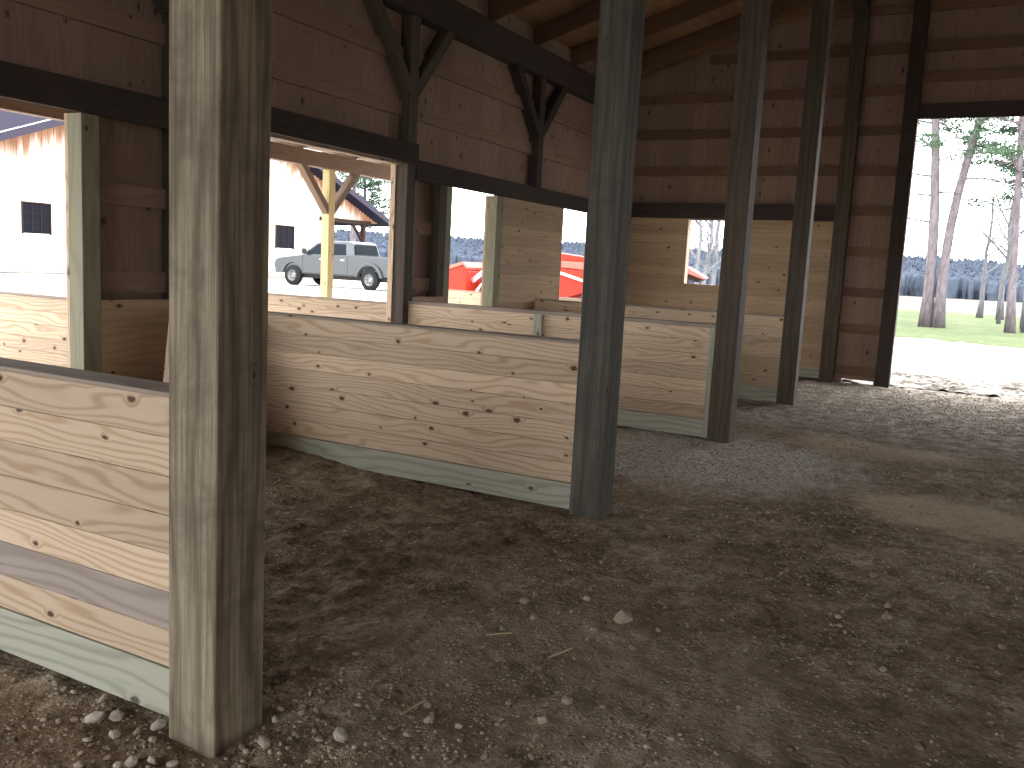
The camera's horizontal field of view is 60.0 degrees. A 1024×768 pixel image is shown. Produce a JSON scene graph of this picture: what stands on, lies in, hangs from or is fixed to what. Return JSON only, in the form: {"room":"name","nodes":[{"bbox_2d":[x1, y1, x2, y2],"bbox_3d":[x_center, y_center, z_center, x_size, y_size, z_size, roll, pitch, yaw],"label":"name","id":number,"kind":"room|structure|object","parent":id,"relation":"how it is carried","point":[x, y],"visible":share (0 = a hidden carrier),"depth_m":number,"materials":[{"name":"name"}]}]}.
{"room":"farm building","nodes":[
{"label":"farm building","id":0,"kind":"room"},
{"bbox_2d":[0,0,596,381],"bbox_3d":[-3.391,-1.701,5.199,0.174,4.584,22.240,7,9,27],"label":"wall","id":1,"kind":"structure","parent":0,"point":[329,63],"depth_m":8.13,"materials":[{"name":"wood"}]},
{"bbox_2d":[64,113,70,367],"bbox_3d":[-3.057,-0.697,6.231,0.033,2.320,0.140,7,9,27],"label":"trim","id":2,"kind":"structure","parent":1,"relation":"attached to","point":[65,114],"depth_m":6.13,"materials":[{"name":"brown wood"}]},
{"bbox_2d":[271,133,401,164],"bbox_3d":[-1.796,-2.205,8.216,0.090,0.030,2.530,7,9,27],"label":"trim","id":3,"kind":"structure","parent":1,"relation":"attached to","point":[273,136],"depth_m":8.35,"materials":[{"name":"brown wood"}]},
{"bbox_2d":[386,164,396,321],"bbox_3d":[-1.308,-1.109,9.504,0.064,2.450,0.015,7,9,27],"label":"trim","id":4,"kind":"structure","parent":1,"relation":"attached to","point":[393,167],"depth_m":9.44,"materials":[{"name":"brown wood"}]},
{"bbox_2d":[480,196,487,305],"bbox_3d":[-0.343,-1.221,11.285,0.033,2.300,0.140,7,9,27],"label":"trim","id":5,"kind":"structure","parent":1,"relation":"attached to","point":[486,197],"depth_m":11.16,"materials":[{"name":"brown wood"}]},
{"bbox_2d":[415,160,587,212],"bbox_3d":[0.390,-2.554,12.053,0.042,0.208,6.015,7,9,27],"label":"header beam","id":6,"kind":"structure","parent":1,"relation":"attached to","point":[428,172],"depth_m":10.88,"materials":[{"name":"wood"}]},
{"bbox_2d":[508,65,567,187],"bbox_3d":[0.337,-3.399,11.887,0.140,1.494,1.526,7,9,27],"label":"wall post","id":7,"kind":"object","parent":1,"relation":"attached to","point":[538,121],"visible":0.85,"depth_m":11.80,"materials":[{"name":"wood"}]},
{"bbox_2d":[0,377,1023,767],"bbox_3d":[1.956,0.579,7.561,7.960,0.152,13.800,7,9,27],"label":"floor","id":8,"kind":"structure","parent":0,"point":[319,599],"depth_m":3.98,"materials":[{"name":"soil"}]},
{"bbox_2d":[52,679,60,686],"bbox_3d":[-1.555,1.022,3.027,0.031,0.024,0.029,7,9,27],"label":"stone","id":9,"kind":"object","parent":8,"relation":"on","point":[56,683],"visible":1,"depth_m":3.02,"materials":[{"name":"stone"}]},
{"bbox_2d":[73,761,83,767],"bbox_3d":[-1.264,1.113,2.585,0.030,0.020,0.024,-1,8,-26],"label":"stone","id":10,"kind":"object","parent":8,"relation":"on","point":[79,764],"visible":1,"depth_m":2.58,"materials":[{"name":"stone"}]},
{"bbox_2d":[0,357,168,716],"bbox_3d":[-2.497,0.355,3.567,3.357,1.039,0.142,7,9,27],"label":"wall","id":11,"kind":"structure","parent":8,"relation":"on","point":[84,454],"depth_m":2.92,"materials":[{"name":"brown wood"}]},
{"bbox_2d":[68,112,100,371],"bbox_3d":[-2.983,-0.633,6.198,0.140,2.430,0.140,7,9,27],"label":"wall post","id":12,"kind":"object","parent":8,"relation":"on","point":[83,128],"visible":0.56,"depth_m":6.11,"materials":[{"name":"wood"}]},
{"bbox_2d":[82,737,91,741],"bbox_3d":[-1.302,1.091,2.719,0.027,0.017,0.021,7,9,27],"label":"stone","id":13,"kind":"object","parent":8,"relation":"on","point":[87,739],"visible":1,"depth_m":2.71,"materials":[{"name":"stone"}]},
{"bbox_2d":[84,711,104,722],"bbox_3d":[-1.337,1.069,2.838,0.065,0.045,0.041,2,8,-11],"label":"stone","id":14,"kind":"object","parent":8,"relation":"on","point":[96,716],"visible":1,"depth_m":2.83,"materials":[{"name":"stone"}]},
{"bbox_2d":[98,693,108,702],"bbox_3d":[-1.354,1.042,2.935,0.025,0.026,0.036,7,9,27],"label":"stone","id":15,"kind":"object","parent":8,"relation":"on","point":[104,697],"visible":1,"depth_m":2.93,"materials":[{"name":"stone"}]},
{"bbox_2d":[103,754,112,759],"bbox_3d":[-1.207,1.119,2.649,0.021,0.020,0.025,7,9,27],"label":"stone","id":16,"kind":"object","parent":8,"relation":"on","point":[107,757],"visible":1,"depth_m":2.64,"materials":[{"name":"stone"}]},
{"bbox_2d":[109,730,120,738],"bbox_3d":[-1.245,1.099,2.780,0.036,0.026,0.036,0,8,-22],"label":"stone","id":17,"kind":"object","parent":8,"relation":"on","point":[113,734],"visible":1,"depth_m":2.77,"materials":[{"name":"stone"}]},
{"bbox_2d":[109,709,124,721],"bbox_3d":[-1.279,1.075,2.865,0.045,0.033,0.037,4,8,5],"label":"stone","id":18,"kind":"object","parent":8,"relation":"on","point":[116,715],"visible":1,"depth_m":2.86,"materials":[{"name":"stone"}]},
{"bbox_2d":[112,761,124,767],"bbox_3d":[-1.159,1.124,2.611,0.030,0.029,0.036,7,9,27],"label":"stone","id":19,"kind":"object","parent":8,"relation":"on","point":[118,764],"visible":1,"depth_m":2.60,"materials":[{"name":"stone"}]},
{"bbox_2d":[124,756,137,767],"bbox_3d":[-1.128,1.121,2.626,0.042,0.029,0.037,7,9,27],"label":"stone","id":20,"kind":"object","parent":8,"relation":"on","point":[132,761],"visible":1,"depth_m":2.62,"materials":[{"name":"stone"}]},
{"bbox_2d":[133,728,142,734],"bbox_3d":[-1.179,1.099,2.803,0.024,0.019,0.034,7,9,27],"label":"stone","id":21,"kind":"object","parent":8,"relation":"on","point":[140,730],"visible":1,"depth_m":2.79,"materials":[{"name":"stone"}]},
{"bbox_2d":[147,756,156,763],"bbox_3d":[-1.074,1.122,2.644,0.027,0.020,0.021,7,9,27],"label":"stone","id":22,"kind":"object","parent":8,"relation":"on","point":[151,759],"visible":1,"depth_m":2.64,"materials":[{"name":"stone"}]},
{"bbox_2d":[148,736,157,742],"bbox_3d":[-1.116,1.106,2.757,0.029,0.023,0.029,2,8,-7],"label":"stone","id":23,"kind":"object","parent":8,"relation":"on","point":[151,739],"visible":1,"depth_m":2.75,"materials":[{"name":"stone"}]},
{"bbox_2d":[150,719,166,730],"bbox_3d":[-1.135,1.097,2.846,0.054,0.035,0.037,-2,9,-35],"label":"stone","id":24,"kind":"object","parent":8,"relation":"on","point":[158,724],"visible":1,"depth_m":2.84,"materials":[{"name":"stone"}]},
{"bbox_2d":[152,0,168,298],"bbox_3d":[-2.569,-1.541,6.775,0.140,4.117,1.488,7,9,27],"label":"wall post","id":25,"kind":"object","parent":8,"relation":"on","point":[162,6],"visible":0.12,"depth_m":6.70,"materials":[{"name":"wood"}]},
{"bbox_2d":[0,60,168,129],"bbox_3d":[-5.542,-1.410,1.004,0.042,0.213,12.800,7,9,27],"label":"header beam","id":26,"kind":"structure","parent":25,"relation":"attached to","point":[17,82],"depth_m":5.92,"materials":[{"name":"wood"}]},
{"bbox_2d":[163,323,168,382],"bbox_3d":[-2.284,0.046,6.280,0.695,1.105,0.276,7,9,27],"label":"leaning board","id":27,"kind":"object","parent":8,"relation":"on","point":[166,368],"visible":0.07,"depth_m":6.42,"materials":[{"name":"brown wood"}]},
{"bbox_2d":[166,760,178,767],"bbox_3d":[-1.016,1.137,2.652,0.038,0.024,0.035,7,9,27],"label":"stone","id":28,"kind":"object","parent":8,"relation":"on","point":[170,764],"visible":1,"depth_m":2.64,"materials":[{"name":"stone"}]},
{"bbox_2d":[169,0,272,757],"bbox_3d":[-0.810,-1.550,2.485,0.203,5.448,0.203,7,9,27],"label":"post","id":29,"kind":"object","parent":8,"relation":"on","point":[220,51],"visible":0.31,"depth_m":2.61,"materials":[{"name":"wood"}]},
{"bbox_2d":[257,735,270,748],"bbox_3d":[-0.764,1.107,2.736,0.046,0.031,0.040,7,9,27],"label":"stone","id":30,"kind":"object","parent":8,"relation":"on","point":[264,742],"visible":1,"depth_m":2.73,"materials":[{"name":"stone"}]},
{"bbox_2d":[272,715,278,722],"bbox_3d":[-0.772,1.095,2.888,0.028,0.021,0.026,7,9,27],"label":"stone","id":31,"kind":"object","parent":8,"relation":"on","point":[275,719],"visible":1,"depth_m":2.88,"materials":[{"name":"stone"}]},
{"bbox_2d":[314,736,323,741],"bbox_3d":[-0.603,1.114,2.778,0.030,0.021,0.027,5,8,15],"label":"stone","id":32,"kind":"object","parent":8,"relation":"on","point":[318,739],"visible":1,"depth_m":2.77,"materials":[{"name":"stone"}]},
{"bbox_2d":[321,636,331,642],"bbox_3d":[-0.721,1.000,3.457,0.043,0.036,0.040,7,9,27],"label":"stone","id":33,"kind":"object","parent":8,"relation":"on","point":[324,639],"visible":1,"depth_m":3.44,"materials":[{"name":"stone"}]},
{"bbox_2d":[333,727,347,742],"bbox_3d":[-0.537,1.106,2.792,0.049,0.036,0.052,7,9,27],"label":"stone","id":34,"kind":"object","parent":8,"relation":"on","point":[340,734],"visible":1,"depth_m":2.78,"materials":[{"name":"stone"}]},
{"bbox_2d":[403,731,410,736],"bbox_3d":[-0.336,1.120,2.833,0.026,0.019,0.020,3,8,-3],"label":"stone","id":35,"kind":"object","parent":8,"relation":"on","point":[406,733],"visible":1,"depth_m":2.83,"materials":[{"name":"stone"}]},
{"bbox_2d":[362,0,454,323],"bbox_3d":[-1.142,-1.822,9.433,0.140,4.117,1.488,7,9,27],"label":"wall post","id":36,"kind":"object","parent":8,"relation":"on","point":[410,79],"visible":0.8,"depth_m":9.31,"materials":[{"name":"wood"}]},
{"bbox_2d":[271,107,418,164],"bbox_3d":[-1.711,-2.283,8.043,0.041,0.210,3.020,7,9,27],"label":"header beam","id":37,"kind":"structure","parent":36,"relation":"attached to","point":[286,123],"depth_m":8.23,"materials":[{"name":"wood"}]},
{"bbox_2d":[382,0,595,104],"bbox_3d":[-3.313,-3.521,4.885,0.190,0.340,22.100,7,9,27],"label":"beam","id":38,"kind":"structure","parent":36,"relation":"on","point":[471,28],"depth_m":10.55,"materials":[{"name":"wood"}]},
{"bbox_2d":[488,0,540,20],"bbox_3d":[2.174,-4.974,9.252,5.758,1.932,0.045,7,9,27],"label":"rafter","id":39,"kind":"object","parent":38,"relation":"on","point":[497,9],"visible":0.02,"depth_m":10.50,"materials":[{"name":"wood"}]},
{"bbox_2d":[533,0,600,44],"bbox_3d":[2.739,-5.086,10.304,5.758,1.932,0.045,7,9,27],"label":"rafter","id":40,"kind":"object","parent":38,"relation":"on","point":[587,14],"visible":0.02,"depth_m":11.42,"materials":[{"name":"wood"}]},
{"bbox_2d":[571,0,739,65],"bbox_3d":[3.305,-5.197,11.357,5.758,1.932,0.045,7,9,27],"label":"rafter","id":41,"kind":"object","parent":38,"relation":"on","point":[692,9],"visible":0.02,"depth_m":12.00,"materials":[{"name":"wood"}]},
{"bbox_2d":[641,0,812,69],"bbox_3d":[3.870,-5.308,12.409,5.758,1.932,0.045,7,9,27],"label":"rafter","id":42,"kind":"object","parent":38,"relation":"on","point":[729,27],"visible":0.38,"depth_m":12.96,"materials":[{"name":"wood"}]},
{"bbox_2d":[400,699,426,714],"bbox_3d":[-0.334,1.095,3.009,0.008,0.009,0.122,9,10,37],"label":"wood splinter","id":43,"kind":"object","parent":8,"relation":"on","point":[424,700],"visible":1,"depth_m":3.01,"materials":[{"name":"wood"}]},
{"bbox_2d":[266,311,579,508],"bbox_3d":[-1.064,0.073,6.234,3.357,1.039,0.142,7,9,27],"label":"wall","id":44,"kind":"structure","parent":8,"relation":"on","point":[488,412],"depth_m":5.89,"materials":[{"name":"brown wood"}]},
{"bbox_2d":[423,701,430,707],"bbox_3d":[-0.289,1.098,3.030,0.026,0.023,0.028,2,8,-9],"label":"stone","id":45,"kind":"object","parent":8,"relation":"on","point":[427,704],"visible":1,"depth_m":3.02,"materials":[{"name":"stone"}]},
{"bbox_2d":[423,715,433,722],"bbox_3d":[-0.273,1.100,2.909,0.030,0.027,0.032,7,9,27],"label":"stone","id":46,"kind":"object","parent":8,"relation":"on","point":[429,718],"visible":1,"depth_m":2.90,"materials":[{"name":"stone"}]},
{"bbox_2d":[426,583,434,589],"bbox_3d":[-0.376,0.938,4.107,0.036,0.031,0.047,7,9,27],"label":"stone","id":47,"kind":"object","parent":8,"relation":"on","point":[430,586],"visible":1,"depth_m":4.09,"materials":[{"name":"stone"}]},
{"bbox_2d":[426,185,446,296],"bbox_3d":[-0.884,-1.036,10.107,0.140,2.410,0.150,7,9,27],"label":"wall post","id":48,"kind":"object","parent":8,"relation":"on","point":[438,193],"visible":0.56,"depth_m":9.97,"materials":[{"name":"wood"}]},
{"bbox_2d":[443,186,452,296],"bbox_3d":[-0.822,-1.048,10.223,0.140,2.410,0.115,7,9,27],"label":"wall post","id":49,"kind":"object","parent":8,"relation":"on","point":[449,189],"visible":0.27,"depth_m":10.11,"materials":[{"name":"wood"}]},
{"bbox_2d":[455,723,463,728],"bbox_3d":[-0.172,1.115,2.889,0.025,0.021,0.033,7,9,27],"label":"stone","id":50,"kind":"object","parent":8,"relation":"on","point":[458,725],"visible":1,"depth_m":2.88,"materials":[{"name":"stone"}]},
{"bbox_2d":[480,753,488,759],"bbox_3d":[-0.084,1.146,2.720,0.027,0.020,0.031,7,9,27],"label":"stone","id":51,"kind":"object","parent":8,"relation":"on","point":[485,756],"visible":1,"depth_m":2.71,"materials":[{"name":"stone"}]},
{"bbox_2d":[483,196,502,306],"bbox_3d":[-0.267,-1.157,11.256,0.140,2.410,0.150,7,9,27],"label":"wall post","id":52,"kind":"object","parent":8,"relation":"on","point":[495,203],"visible":0.56,"depth_m":11.13,"materials":[{"name":"wood"}]},
{"bbox_2d":[485,632,511,635],"bbox_3d":[-0.055,1.026,3.644,0.114,0.010,0.008,0,8,-24],"label":"wood splinter","id":53,"kind":"object","parent":8,"relation":"on","point":[502,632],"visible":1,"depth_m":3.64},
{"bbox_2d":[0,379,1023,767],"bbox_3d":[1.678,0.542,7.708,6.626,0.147,13.223,7,9,27],"label":"gravel","id":54,"kind":"object","parent":8,"relation":"on","point":[1006,719],"visible":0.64,"depth_m":4.17,"materials":[{"name":"gravel"}]},
{"bbox_2d":[519,597,529,603],"bbox_3d":[0.057,0.980,4.005,0.048,0.035,0.048,2,8,-9],"label":"stone","id":55,"kind":"object","parent":8,"relation":"on","point":[524,600],"visible":1,"depth_m":3.99,"materials":[{"name":"stone"}]},
{"bbox_2d":[530,614,538,619],"bbox_3d":[0.099,1.017,3.863,0.038,0.033,0.054,7,9,27],"label":"stone","id":56,"kind":"object","parent":8,"relation":"on","point":[533,616],"visible":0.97,"depth_m":3.84,"materials":[{"name":"stone"}]},
{"bbox_2d":[538,716,547,723],"bbox_3d":[0.102,1.114,2.937,0.029,0.025,0.031,0,8,-22],"label":"stone","id":57,"kind":"object","parent":8,"relation":"on","point":[543,719],"visible":1,"depth_m":2.93,"materials":[{"name":"stone"}]},
{"bbox_2d":[548,647,572,657],"bbox_3d":[0.191,1.059,3.492,0.121,0.015,0.008,-3,10,-37],"label":"wood splinter","id":58,"kind":"object","parent":8,"relation":"on","point":[570,648],"visible":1,"depth_m":3.49,"materials":[{"name":"wood"}]},
{"bbox_2d":[408,301,715,437],"bbox_3d":[0.359,-0.207,8.883,3.357,1.039,0.181,7,9,27],"label":"wall","id":59,"kind":"structure","parent":8,"relation":"on","point":[666,375],"depth_m":8.35,"materials":[{"name":"brown wood"}]},
{"bbox_2d":[561,695,572,704],"bbox_3d":[0.191,1.103,3.082,0.040,0.033,0.039,7,9,27],"label":"stone","id":60,"kind":"object","parent":8,"relation":"on","point":[566,700],"visible":0.99,"depth_m":3.07,"materials":[{"name":"stone"}]},
{"bbox_2d":[569,0,645,519],"bbox_3d":[0.622,-1.831,5.152,0.203,5.448,0.203,7,9,27],"label":"post","id":61,"kind":"object","parent":8,"relation":"on","point":[621,22],"visible":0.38,"depth_m":5.21,"materials":[{"name":"wood"}]},
{"bbox_2d":[614,610,632,623],"bbox_3d":[0.481,1.019,3.845,0.094,0.061,0.081,-2,9,-34],"label":"stone","id":62,"kind":"object","parent":8,"relation":"on","point":[623,616],"visible":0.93,"depth_m":3.83,"materials":[{"name":"stone"}]},
{"bbox_2d":[535,298,783,400],"bbox_3d":[1.801,-0.490,11.567,3.357,1.039,0.142,7,9,27],"label":"wall","id":63,"kind":"structure","parent":8,"relation":"on","point":[762,333],"depth_m":10.90,"materials":[{"name":"brown wood"}]},
{"bbox_2d":[706,0,770,442],"bbox_3d":[2.054,-2.113,7.818,0.203,5.448,0.203,7,9,27],"label":"post","id":64,"kind":"object","parent":8,"relation":"on","point":[755,14],"visible":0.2,"depth_m":7.82,"materials":[{"name":"wood"}]},
{"bbox_2d":[776,0,833,405],"bbox_3d":[3.487,-2.394,10.485,0.203,5.448,0.203,7,9,27],"label":"post","id":65,"kind":"object","parent":8,"relation":"on","point":[822,10],"visible":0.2,"depth_m":10.43,"materials":[{"name":"wood"}]},
{"bbox_2d":[818,10,870,381],"bbox_3d":[4.929,-2.678,13.169,0.203,5.448,0.203,7,9,27],"label":"post","id":66,"kind":"object","parent":8,"relation":"on","point":[861,22],"visible":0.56,"depth_m":13.07,"materials":[{"name":"wood"}]},
{"bbox_2d":[869,572,877,577],"bbox_3d":[1.877,0.993,4.601,0.042,0.024,0.046,7,9,27],"label":"stone","id":67,"kind":"object","parent":8,"relation":"on","point":[873,574],"visible":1,"depth_m":4.59,"materials":[{"name":"stone"}]},
{"bbox_2d":[879,666,886,671],"bbox_3d":[1.450,1.114,3.462,0.028,0.022,0.026,-2,9,-32],"label":"stone","id":68,"kind":"object","parent":8,"relation":"on","point":[882,668],"visible":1,"depth_m":3.46,"materials":[{"name":"stone"}]},
{"bbox_2d":[881,613,892,619],"bbox_3d":[1.708,1.065,4.037,0.052,0.032,0.042,-2,9,-31],"label":"stone","id":69,"kind":"object","parent":8,"relation":"on","point":[887,616],"visible":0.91,"depth_m":4.03,"materials":[{"name":"stone"}]},
{"bbox_2d":[874,0,930,387],"bbox_3d":[5.659,-2.846,12.820,0.200,5.948,0.190,7,9,27],"label":"post","id":70,"kind":"object","parent":8,"relation":"on","point":[921,16],"visible":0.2,"depth_m":12.75,"materials":[{"name":"wood"}]},
{"bbox_2d":[918,100,1023,118],"bbox_3d":[6.795,-3.749,12.074,2.295,0.210,0.040,7,9,27],"label":"header beam","id":71,"kind":"structure","parent":70,"relation":"attached to","point":[987,109],"depth_m":12.28,"materials":[{"name":"wood"}]},
{"bbox_2d":[998,644,1005,648],"bbox_3d":[2.077,1.114,3.757,0.032,0.026,0.041,7,9,27],"label":"stone","id":72,"kind":"object","parent":8,"relation":"on","point":[1001,646],"visible":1,"depth_m":3.74,"materials":[{"name":"stone"}]},
{"bbox_2d":[488,0,843,75],"bbox_3d":[1.653,-4.096,2.214,13.000,1.973,23.100,7,9,27],"label":"ceiling","id":73,"kind":"structure","parent":0,"point":[542,11],"depth_m":12.47,"materials":[{"name":"wood"}]},
{"bbox_2d":[849,0,870,10],"bbox_3d":[-0.143,-4.483,3.080,0.200,0.270,22.100,7,9,27],"label":"beam","id":74,"kind":"structure","parent":73,"relation":"attached to","point":[857,5],"depth_m":12.51,"materials":[{"name":"wood"}]},
{"bbox_2d":[625,0,1023,384],"bbox_3d":[6.761,-2.928,12.228,11.260,6.339,0.175,7,9,27],"label":"wall","id":75,"kind":"structure","parent":0,"point":[975,48],"depth_m":13.44,"materials":[{"name":"wood"}]},
{"bbox_2d":[684,219,705,284],"bbox_3d":[3.271,-2.090,14.190,0.990,1.055,0.117,7,9,27],"label":"window","id":76,"kind":"structure","parent":75,"relation":"in","point":[689,227],"depth_m":14.40,"materials":[{"name":"brown wood"}]},
{"bbox_2d":[631,203,834,220],"bbox_3d":[3.341,-2.719,13.966,3.337,0.235,0.043,7,9,27],"label":"header beam","id":77,"kind":"structure","parent":75,"relation":"attached to","point":[650,210],"depth_m":14.04,"materials":[{"name":"wood"}]},
{"label":"outside","id":78,"kind":"structure","parent":0,"visible":0},
{"bbox_2d":[898,296,1021,316],"bbox_3d":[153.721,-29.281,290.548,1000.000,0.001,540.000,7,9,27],"label":"field","id":79,"kind":"structure","parent":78,"point":[969,306],"depth_m":80.69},
{"bbox_2d":[324,152,388,241],"bbox_3d":[-13.488,-16.406,76.467,7.915,13.892,6.968,6,8,23],"label":"evergreen tree","id":80,"kind":"object","parent":79,"relation":"on","point":[340,174],"visible":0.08,"depth_m":75.38,"materials":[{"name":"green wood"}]},
{"bbox_2d":[356,179,389,242],"bbox_3d":[-14.240,-16.226,85.619,7.301,11.040,8.161,7,9,27],"label":"evergreen tree","id":81,"kind":"object","parent":79,"relation":"on","point":[371,186],"visible":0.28,"depth_m":85.39,"materials":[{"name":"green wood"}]},
{"bbox_2d":[321,229,1023,301],"bbox_3d":[5.560,-22.972,149.782,336.578,9.475,208.861,7,9,27],"label":"forest","id":82,"kind":"object","parent":79,"relation":"on","point":[965,276],"visible":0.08,"depth_m":150.98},
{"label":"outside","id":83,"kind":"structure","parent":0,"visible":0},
{"bbox_2d":[0,272,1023,396],"bbox_3d":[-3.506,-1.270,18.850,100.000,0.274,90.000,7,9,27],"label":"ground","id":84,"kind":"structure","parent":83,"point":[55,284],"depth_m":30.67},
{"bbox_2d":[0,291,67,366],"bbox_3d":[-4.209,-0.293,7.902,3.460,1.000,0.142,7,9,27],"label":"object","id":85,"kind":"object","parent":84,"relation":"on","point":[33,327],"visible":0.17,"depth_m":7.81,"materials":[{"name":"brown wood"}]},
{"bbox_2d":[0,110,388,277],"bbox_3d":[-22.247,-11.900,51.508,13.560,10.666,33.923,7,9,27],"label":"building","id":86,"kind":"structure","parent":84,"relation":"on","point":[32,148],"depth_m":41.35,"materials":[{"name":"paint"}]},
{"bbox_2d":[268,293,385,321],"bbox_3d":[-2.777,-0.575,10.568,3.460,1.000,0.142,7,9,27],"label":"fence","id":87,"kind":"object","parent":84,"relation":"on","point":[277,302],"visible":0.04,"depth_m":10.10,"materials":[{"name":"brown wood"}]},
{"bbox_2d":[296,164,359,297],"bbox_3d":[-2.904,-1.930,13.931,0.140,2.942,1.391,7,9,27],"label":"porch post","id":88,"kind":"object","parent":84,"relation":"on","point":[328,203],"visible":0.79,"depth_m":13.82,"materials":[{"name":"brown wood"}]},
{"bbox_2d":[272,241,387,289],"bbox_3d":[-6.928,-5.027,37.279,6.550,1.951,2.400,7,9,27],"label":"pickup truck","id":89,"kind":"object","parent":84,"relation":"on","point":[353,261],"visible":0.58,"depth_m":36.39,"materials":[{"name":"grey paint"}]},
{"bbox_2d":[448,290,580,305],"bbox_3d":[0.064,-1.118,15.860,3.460,0.970,0.142,7,9,27],"label":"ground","id":90,"kind":"structure","parent":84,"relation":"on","point":[454,296],"depth_m":16.22,"materials":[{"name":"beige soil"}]},
{"bbox_2d":[449,253,708,298],"bbox_3d":[1.554,-2.409,22.510,7.186,2.020,1.840,7,9,27],"label":"barn","id":91,"kind":"object","parent":84,"relation":"on","point":[465,276],"visible":0.13,"depth_m":22.08,"materials":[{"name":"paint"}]},
{"bbox_2d":[561,261,583,269],"bbox_3d":[1.722,-2.903,21.889,1.050,0.219,0.160,7,9,27],"label":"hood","id":92,"kind":"object","parent":91,"relation":"attached to","point":[565,265],"depth_m":21.94,"materials":[{"name":"paint"}]},
{"bbox_2d":[561,253,583,297],"bbox_3d":[1.271,-2.777,22.623,2.395,1.150,0.700,7,9,27],"label":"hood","id":93,"kind":"object","parent":91,"relation":"attached to","point":[564,256],"depth_m":22.10,"materials":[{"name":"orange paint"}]},
{"bbox_2d":[689,221,708,283],"bbox_3d":[7.344,-8.149,35.965,5.990,10.405,7.621,4,8,7],"label":"bare tree","id":94,"kind":"object","parent":84,"relation":"on","point":[699,247],"visible":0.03,"depth_m":36.32,"materials":[{"name":"grey plant"}]},
{"bbox_2d":[689,221,722,284],"bbox_3d":[9.280,-10.117,41.631,7.031,12.995,7.638,1,8,-13],"label":"bare tree","id":95,"kind":"object","parent":84,"relation":"on","point":[715,251],"visible":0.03,"depth_m":41.93,"materials":[{"name":"grey plant"}]},
{"bbox_2d":[691,220,723,283],"bbox_3d":[6.622,-6.787,29.933,4.938,9.210,5.551,-2,9,-32],"label":"bare tree","id":96,"kind":"object","parent":84,"relation":"on","point":[709,237],"visible":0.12,"depth_m":30.04,"materials":[{"name":"grey plant"}]},
{"bbox_2d":[847,370,1023,397],"bbox_3d":[8.434,0.117,13.677,11.900,0.106,3.280,7,9,27],"label":"apron","id":97,"kind":"object","parent":84,"relation":"on","point":[984,386],"visible":0.31,"depth_m":13.89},
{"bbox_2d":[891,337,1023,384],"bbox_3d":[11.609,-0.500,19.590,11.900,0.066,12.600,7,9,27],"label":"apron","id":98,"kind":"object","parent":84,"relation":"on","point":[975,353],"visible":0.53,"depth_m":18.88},
{"bbox_2d":[895,309,1023,348],"bbox_3d":[27.764,-1.705,35.068,32.000,0.127,36.000,7,9,27],"label":"lawn","id":99,"kind":"structure","parent":84,"relation":"on","point":[959,327],"depth_m":31.50,"materials":[{"name":"green plant"}]},
{"bbox_2d":[908,118,990,326],"bbox_3d":[15.924,-9.667,33.290,7.355,14.983,5.569,10,10,41],"label":"pine tree","id":100,"kind":"object","parent":99,"relation":"on","point":[927,304],"visible":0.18,"depth_m":33.06,"materials":[{"name":"grey plant"}]},
{"bbox_2d":[916,117,1023,332],"bbox_3d":[18.195,-9.341,31.910,7.188,14.965,8.370,8,9,31],"label":"pine tree","id":101,"kind":"object","parent":99,"relation":"on","point":[1010,316],"visible":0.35,"depth_m":31.96,"materials":[{"name":"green plant"}]},
{"bbox_2d":[931,118,1017,327],"bbox_3d":[15.712,-9.468,31.796,4.913,14.970,7.879,0,8,-24],"label":"pine tree","id":102,"kind":"object","parent":99,"relation":"on","point":[939,310],"visible":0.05,"depth_m":32.75,"materials":[{"name":"grey plant"}]},
{"bbox_2d":[940,117,1023,188],"bbox_3d":[21.173,-9.480,34.439,8.245,14.918,7.063,8,9,32],"label":"pine tree","id":103,"kind":"object","parent":99,"relation":"on","point":[1012,129],"visible":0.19,"depth_m":34.72,"materials":[{"name":"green plant"}]},
{"bbox_2d":[940,118,1023,323],"bbox_3d":[21.856,-8.590,40.589,7.722,11.535,5.684,3,8,3],"label":"bare tree","id":104,"kind":"object","parent":99,"relation":"on","point":[998,318],"visible":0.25,"depth_m":40.00,"materials":[{"name":"grey plant"}]},
{"bbox_2d":[943,125,1023,319],"bbox_3d":[25.285,-8.604,44.768,7.111,10.821,6.432,8,9,33],"label":"bare tree","id":105,"kind":"object","parent":99,"relation":"on","point":[1009,223],"visible":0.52,"depth_m":45.92,"materials":[{"name":"grey plant"}]},
{"bbox_2d":[952,117,1023,328],"bbox_3d":[20.871,-8.437,34.835,7.310,12.649,8.714,-3,10,-38],"label":"bare tree","id":106,"kind":"object","parent":99,"relation":"on","point":[1022,310],"visible":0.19,"depth_m":35.44,"materials":[{"name":"grey plant"}]},
{"bbox_2d":[976,172,1023,317],"bbox_3d":[26.575,-7.708,47.374,3.176,8.484,3.786,4,8,7],"label":"bare tree","id":107,"kind":"object","parent":99,"relation":"on","point":[980,310],"visible":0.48,"depth_m":47.31,"materials":[{"name":"grey plant"}]},
{"bbox_2d":[1003,162,1023,332],"bbox_3d":[19.586,-7.192,31.337,6.532,10.987,5.065,4,8,7],"label":"bare tree","id":108,"kind":"object","parent":99,"relation":"on","point":[1022,325],"visible":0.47,"depth_m":32.82,"materials":[{"name":"grey plant"}]},
{"bbox_3d":[-5.802,-1.360,8.536,0.140,2.942,1.391,7,9,27],"label":"porch post","id":109,"kind":"object","parent":84,"relation":"on","visible":0},
{"bbox_2d":[0,97,390,180],"bbox_3d":[-5.196,-2.973,9.318,0.140,0.230,16.400,7,9,27],"label":"beam","id":110,"kind":"structure","parent":109,"relation":"on","point":[278,151],"depth_m":13.08,"materials":[{"name":"brown wood"}]},
{"bbox_2d":[270,139,390,165],"bbox_3d":[-3.833,-3.275,8.554,4.063,0.843,16.500,7,9,27],"label":"porch roof","id":111,"kind":"structure","parent":110,"relation":"on","point":[272,140],"depth_m":14.22,"materials":[{"name":"brown wood"}]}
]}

